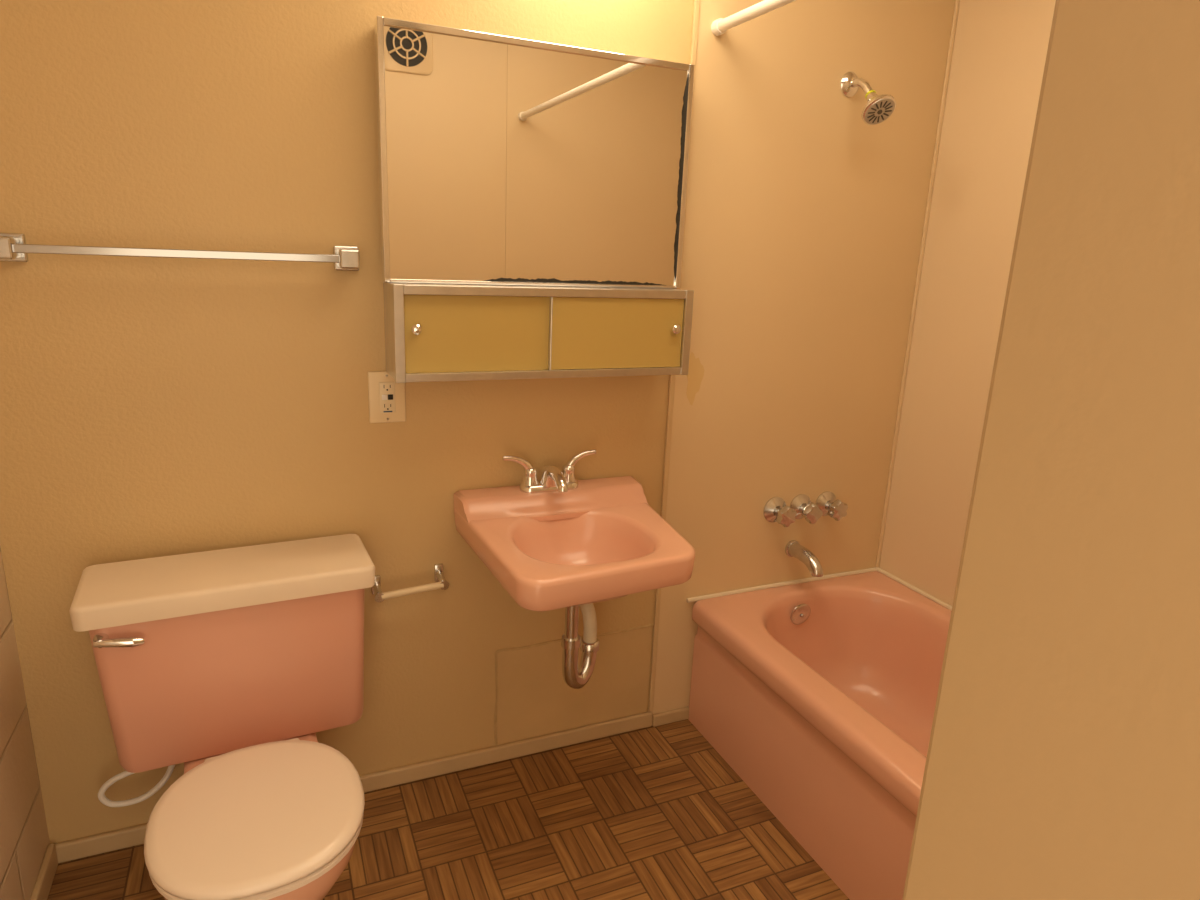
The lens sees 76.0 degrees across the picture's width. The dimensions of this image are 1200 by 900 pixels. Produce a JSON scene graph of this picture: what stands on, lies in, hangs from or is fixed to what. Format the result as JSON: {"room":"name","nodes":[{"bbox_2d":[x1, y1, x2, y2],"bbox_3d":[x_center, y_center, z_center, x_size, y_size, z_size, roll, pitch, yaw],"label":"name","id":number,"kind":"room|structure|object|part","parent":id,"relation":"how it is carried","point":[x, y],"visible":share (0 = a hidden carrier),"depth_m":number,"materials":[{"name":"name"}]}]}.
{"room":"bathroom","nodes":[
{"label":"bathroom","id":0,"kind":"room"},
{"bbox_2d":[0,546,49,899],"bbox_3d":[-0.868,-0.006,0.598,0.100,2.420,1.850,-4,16,-23],"label":"wall","id":1,"kind":"structure","parent":0,"point":[24,837],"depth_m":1.55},
{"bbox_2d":[30,844,57,899],"bbox_3d":[-0.911,1.102,1.022,0.014,0.060,1.586,-4,16,-23],"label":"baseboard","id":2,"kind":"structure","parent":1,"relation":"attached to","point":[42,887],"depth_m":1.65,"materials":[{"name":"paint"}]},
{"bbox_2d":[47,719,849,899],"bbox_3d":[0.328,1.205,1.107,2.539,0.080,2.700,-4,16,-23],"label":"floor","id":3,"kind":"structure","parent":0,"point":[648,813],"depth_m":1.87,"materials":[{"name":"wood"}]},
{"bbox_2d":[69,534,374,899],"bbox_3d":[-0.681,0.647,1.499,0.550,0.719,0.675,-5,16,-26],"label":"toilet","id":4,"kind":"object","parent":3,"relation":"on","point":[228,665],"visible":1,"depth_m":1.52,"materials":[{"name":"pink ceramic"}]},
{"bbox_3d":[-0.909,0.360,1.448,0.087,0.029,0.031,-2,15,-17],"label":"flush lever","id":5,"kind":"part","parent":4,"relation":"part of","materials":[{"name":"silver metal"}]},
{"bbox_3d":[-0.770,0.267,1.613,0.550,0.050,0.215,-5,16,-26],"label":"tank lid","id":6,"kind":"part","parent":4,"relation":"part of","materials":[{"name":"beige ceramic"}]},
{"bbox_3d":[-0.779,0.456,1.665,0.511,0.339,0.182,-5,16,-26],"label":"tank","id":7,"kind":"part","parent":4,"relation":"part of","materials":[{"name":"pink ceramic"}]},
{"bbox_3d":[-0.606,0.638,1.366,0.354,0.025,0.384,-5,16,-26],"label":"seat lid","id":8,"kind":"part","parent":4,"relation":"part of","materials":[{"name":"beige plastic"}]},
{"bbox_3d":[-0.608,0.659,1.373,0.348,0.017,0.381,-5,16,-26],"label":"seat","id":9,"kind":"part","parent":4,"relation":"part of","materials":[{"name":"beige plastic"}]},
{"bbox_2d":[688,571,951,899],"bbox_3d":[0.902,0.809,1.764,0.710,0.401,1.582,-4,16,-23],"label":"bathtub","id":10,"kind":"object","parent":3,"relation":"on","point":[820,696],"visible":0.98,"depth_m":2.06,"materials":[{"name":"pink ceramic"}]},
{"bbox_3d":[0.616,0.504,2.355,0.072,0.072,0.017,-4,16,-23],"label":"overflow plate","id":11,"kind":"part","parent":10,"relation":"part of","materials":[{"name":"silver metal"}]},
{"bbox_2d":[686,567,951,610],"bbox_3d":[0.902,0.611,1.717,0.731,0.017,1.575,-4,16,-23],"label":"room structure","id":12,"kind":"structure","parent":10,"relation":"on","point":[692,599],"depth_m":2.39,"materials":[{"name":"beige"}]},
{"bbox_2d":[0,0,954,843],"bbox_3d":[-0.136,-0.324,1.938,2.539,2.420,0.106,-4,16,-23],"label":"wall","id":13,"kind":"structure","parent":0,"point":[151,407],"depth_m":1.75,"materials":[{"name":"paint"}]},
{"bbox_2d":[98,765,174,806],"bbox_3d":[-1.022,0.698,1.718,0.175,0.171,0.096,-4,16,-23],"label":"supply hose","id":14,"kind":"object","parent":13,"relation":"attached to","point":[103,799],"visible":0.48,"depth_m":1.70,"materials":[{"name":"white plastic"}]},
{"bbox_2d":[0,233,359,270],"bbox_3d":[-0.813,-0.389,1.521,0.652,0.052,0.079,-4,16,-23],"label":"towel bar","id":15,"kind":"object","parent":13,"relation":"attached to","point":[13,246],"visible":1,"depth_m":1.48,"materials":[{"name":"silver metal"}]},
{"bbox_3d":[-1.088,-0.370,1.403,0.052,0.052,0.079,-4,16,-23],"label":"post","id":16,"kind":"part","parent":15,"relation":"part of","materials":[{"name":"silver metal"}]},
{"bbox_3d":[-0.538,-0.408,1.639,0.052,0.052,0.079,-4,16,-23],"label":"post","id":17,"kind":"part","parent":15,"relation":"part of","materials":[{"name":"silver metal"}]},
{"bbox_2d":[55,707,688,862],"bbox_3d":[-0.480,0.859,2.049,1.645,0.048,0.020,-4,16,-23],"label":"baseboard","id":18,"kind":"structure","parent":13,"relation":"attached to","point":[105,842],"depth_m":2.09,"materials":[{"name":"paint"}]},
{"bbox_2d":[368,371,405,422],"bbox_3d":[-0.492,-0.122,1.775,0.083,0.120,0.012,-4,16,-23],"label":"outlet","id":19,"kind":"object","parent":13,"relation":"attached to","point":[387,403],"visible":0.98,"depth_m":1.77,"materials":[{"name":"beige plastic"}]},
{"bbox_2d":[379,382,395,412],"bbox_3d":[-0.491,-0.121,1.773,0.035,0.072,0.004,-4,16,-23],"label":"receptacle","id":20,"kind":"object","parent":19,"relation":"attached to","point":[387,390],"depth_m":1.77,"materials":[{"name":"beige plastic"}]},
{"bbox_2d":[371,563,448,602],"bbox_3d":[-0.465,0.327,1.881,0.178,0.058,0.074,-4,16,-23],"label":"toilet paper holder","id":21,"kind":"object","parent":13,"relation":"attached to","point":[441,583],"visible":1,"depth_m":1.86,"materials":[{"name":"silver metal"}]},
{"bbox_3d":[-0.536,0.337,1.853,0.024,0.048,0.071,-4,16,-23],"label":"post","id":22,"kind":"part","parent":21,"relation":"part of","materials":[{"name":"silver metal"}]},
{"bbox_3d":[-0.395,0.317,1.911,0.024,0.048,0.071,-4,16,-23],"label":"post","id":23,"kind":"part","parent":21,"relation":"part of","materials":[{"name":"silver metal"}]},
{"bbox_2d":[374,16,694,382],"bbox_3d":[-0.118,-0.531,1.742,0.727,0.723,0.164,-4,16,-23],"label":"medicine cabinet","id":24,"kind":"object","parent":13,"relation":"attached to","point":[532,193],"visible":1,"depth_m":1.72,"materials":[{"name":"metal"}]},
{"bbox_3d":[-0.388,-0.255,1.624,0.022,0.022,0.019,-4,16,-23],"label":"knob","id":25,"kind":"part","parent":24,"relation":"part of","materials":[{"name":"silver metal"}]},
{"bbox_3d":[-0.262,-0.258,1.695,0.357,0.182,0.005,-4,16,-23],"label":"sliding door","id":26,"kind":"part","parent":24,"relation":"part of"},
{"bbox_3d":[-0.105,-0.266,1.750,0.712,0.206,0.016,-4,16,-23],"label":"frame","id":27,"kind":"part","parent":24,"relation":"part of","materials":[{"name":"metal"}]},
{"bbox_3d":[0.044,-0.276,1.818,0.340,0.165,0.006,-4,16,-23],"label":"sliding door","id":28,"kind":"part","parent":24,"relation":"part of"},
{"bbox_3d":[0.184,-0.293,1.862,0.022,0.022,0.019,-4,16,-23],"label":"knob","id":29,"kind":"part","parent":24,"relation":"part of","materials":[{"name":"silver metal"}]},
{"bbox_2d":[494,624,652,744],"bbox_3d":[-0.070,0.662,2.188,0.477,0.292,0.008,-4,16,-23],"label":"room structure","id":30,"kind":"structure","parent":13,"relation":"attached to","point":[649,625],"depth_m":2.11},
{"bbox_2d":[454,476,694,610],"bbox_3d":[-0.040,0.242,1.800,0.497,0.198,0.503,-4,16,-23],"label":"sink","id":31,"kind":"object","parent":13,"relation":"attached to","point":[600,540],"visible":1,"depth_m":1.83,"materials":[{"name":"pink ceramic"}]},
{"bbox_2d":[502,449,595,492],"bbox_3d":[-0.111,0.061,1.902,0.248,0.095,0.135,-4,16,-23],"label":"faucet","id":32,"kind":"object","parent":31,"relation":"on","point":[551,479],"visible":1,"depth_m":1.91,"materials":[{"name":"silver metal"}]},
{"bbox_3d":[-0.197,0.050,1.906,0.094,0.083,0.042,-4,16,-23],"label":"handle","id":33,"kind":"part","parent":32,"relation":"part of","materials":[{"name":"silver metal"}]},
{"bbox_3d":[-0.128,0.088,1.947,0.154,0.019,0.054,-4,16,-23],"label":"plate","id":34,"kind":"part","parent":32,"relation":"part of","materials":[{"name":"silver metal"}]},
{"bbox_3d":[-0.110,0.070,1.901,0.060,0.054,0.128,-4,16,-23],"label":"spout","id":35,"kind":"part","parent":32,"relation":"part of","materials":[{"name":"silver metal"}]},
{"bbox_3d":[-0.056,0.041,1.966,0.094,0.083,0.042,-4,16,-23],"label":"handle","id":36,"kind":"part","parent":32,"relation":"part of","materials":[{"name":"silver metal"}]},
{"bbox_2d":[561,603,599,688],"bbox_3d":[-0.081,0.445,1.981,0.116,0.279,0.253,-4,16,-23],"label":"trap","id":37,"kind":"object","parent":31,"relation":"attached to","point":[575,677],"visible":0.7,"depth_m":1.90,"materials":[{"name":"silver metal"}]},
{"bbox_2d":[497,627,652,744],"bbox_3d":[-0.067,0.666,2.191,0.469,0.287,0.004,-4,16,-23],"label":"access panel","id":38,"kind":"object","parent":13,"relation":"attached to","point":[535,699],"depth_m":2.19,"materials":[{"name":"paint"}]},
{"bbox_2d":[648,0,699,711],"bbox_3d":[0.202,-0.358,2.022,0.015,2.370,0.010,-4,16,-23],"label":"room structure","id":39,"kind":"structure","parent":13,"relation":"attached to","point":[696,6],"depth_m":2.11,"materials":[{"name":"brown paint"}]},
{"bbox_2d":[686,352,704,404],"bbox_3d":[0.259,-0.195,2.092,0.057,0.150,0.001,-4,16,-23],"label":"paint stain","id":40,"kind":"object","parent":13,"relation":"attached to","point":[695,375],"visible":0.88,"depth_m":2.09,"materials":[{"name":"brown paint"}]},
{"bbox_2d":[711,0,795,35],"bbox_3d":[0.591,-0.825,1.167,0.035,0.050,1.589,-4,16,-23],"label":"shower rod","id":41,"kind":"object","parent":13,"relation":"attached to","point":[719,26],"visible":1,"depth_m":1.74,"materials":[{"name":"white plastic"}]},
{"bbox_2d":[763,491,847,576],"bbox_3d":[0.639,0.256,2.310,0.272,0.216,0.147,-4,16,-23],"label":"tub faucet","id":42,"kind":"object","parent":13,"relation":"attached to","point":[801,506],"visible":1,"depth_m":2.31,"materials":[{"name":"silver metal"}]},
{"bbox_3d":[0.544,0.193,2.277,0.060,0.068,0.057,-4,16,-23],"label":"handle","id":43,"kind":"part","parent":42,"relation":"part of","materials":[{"name":"silver metal"}]},
{"bbox_3d":[0.623,0.329,2.323,0.054,0.068,0.147,-4,16,-23],"label":"spout","id":44,"kind":"part","parent":42,"relation":"part of","materials":[{"name":"silver metal"}]},
{"bbox_3d":[0.631,0.187,2.314,0.068,0.068,0.057,-4,16,-23],"label":"handle","id":45,"kind":"part","parent":42,"relation":"part of","materials":[{"name":"silver metal"}]},
{"bbox_3d":[0.720,0.180,2.353,0.060,0.068,0.057,-4,16,-23],"label":"handle","id":46,"kind":"part","parent":42,"relation":"part of","materials":[{"name":"silver metal"}]},
{"bbox_2d":[840,72,895,124],"bbox_3d":[0.695,-0.920,1.997,0.086,0.145,0.164,-4,16,-23],"label":"shower head","id":47,"kind":"object","parent":13,"relation":"attached to","point":[879,108],"visible":1,"depth_m":1.98},
{"bbox_3d":[0.688,-0.949,2.018,0.021,0.059,0.093,-4,16,-23],"label":"arm","id":48,"kind":"part","parent":47,"relation":"part of","materials":[{"name":"silver metal"}]},
{"bbox_2d":[876,0,959,566],"bbox_3d":[0.961,-0.583,2.295,0.012,2.010,0.008,-4,16,-23],"label":"room structure","id":49,"kind":"structure","parent":13,"relation":"attached to","point":[957,2],"depth_m":2.30,"materials":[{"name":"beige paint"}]},
{"bbox_2d":[879,0,1055,605],"bbox_3d":[1.368,-0.162,1.560,0.100,2.420,1.850,-4,16,-23],"label":"wall","id":50,"kind":"structure","parent":0,"point":[1000,47],"depth_m":2.17,"materials":[{"name":"beige paint"}]},
{"bbox_2d":[902,0,1199,899],"bbox_3d":[0.914,0.089,0.521,1.586,2.420,0.250,-4,16,-23],"label":"wall","id":51,"kind":"structure","parent":0,"point":[1063,758],"depth_m":0.25,"materials":[{"name":"paint"}]}
]}

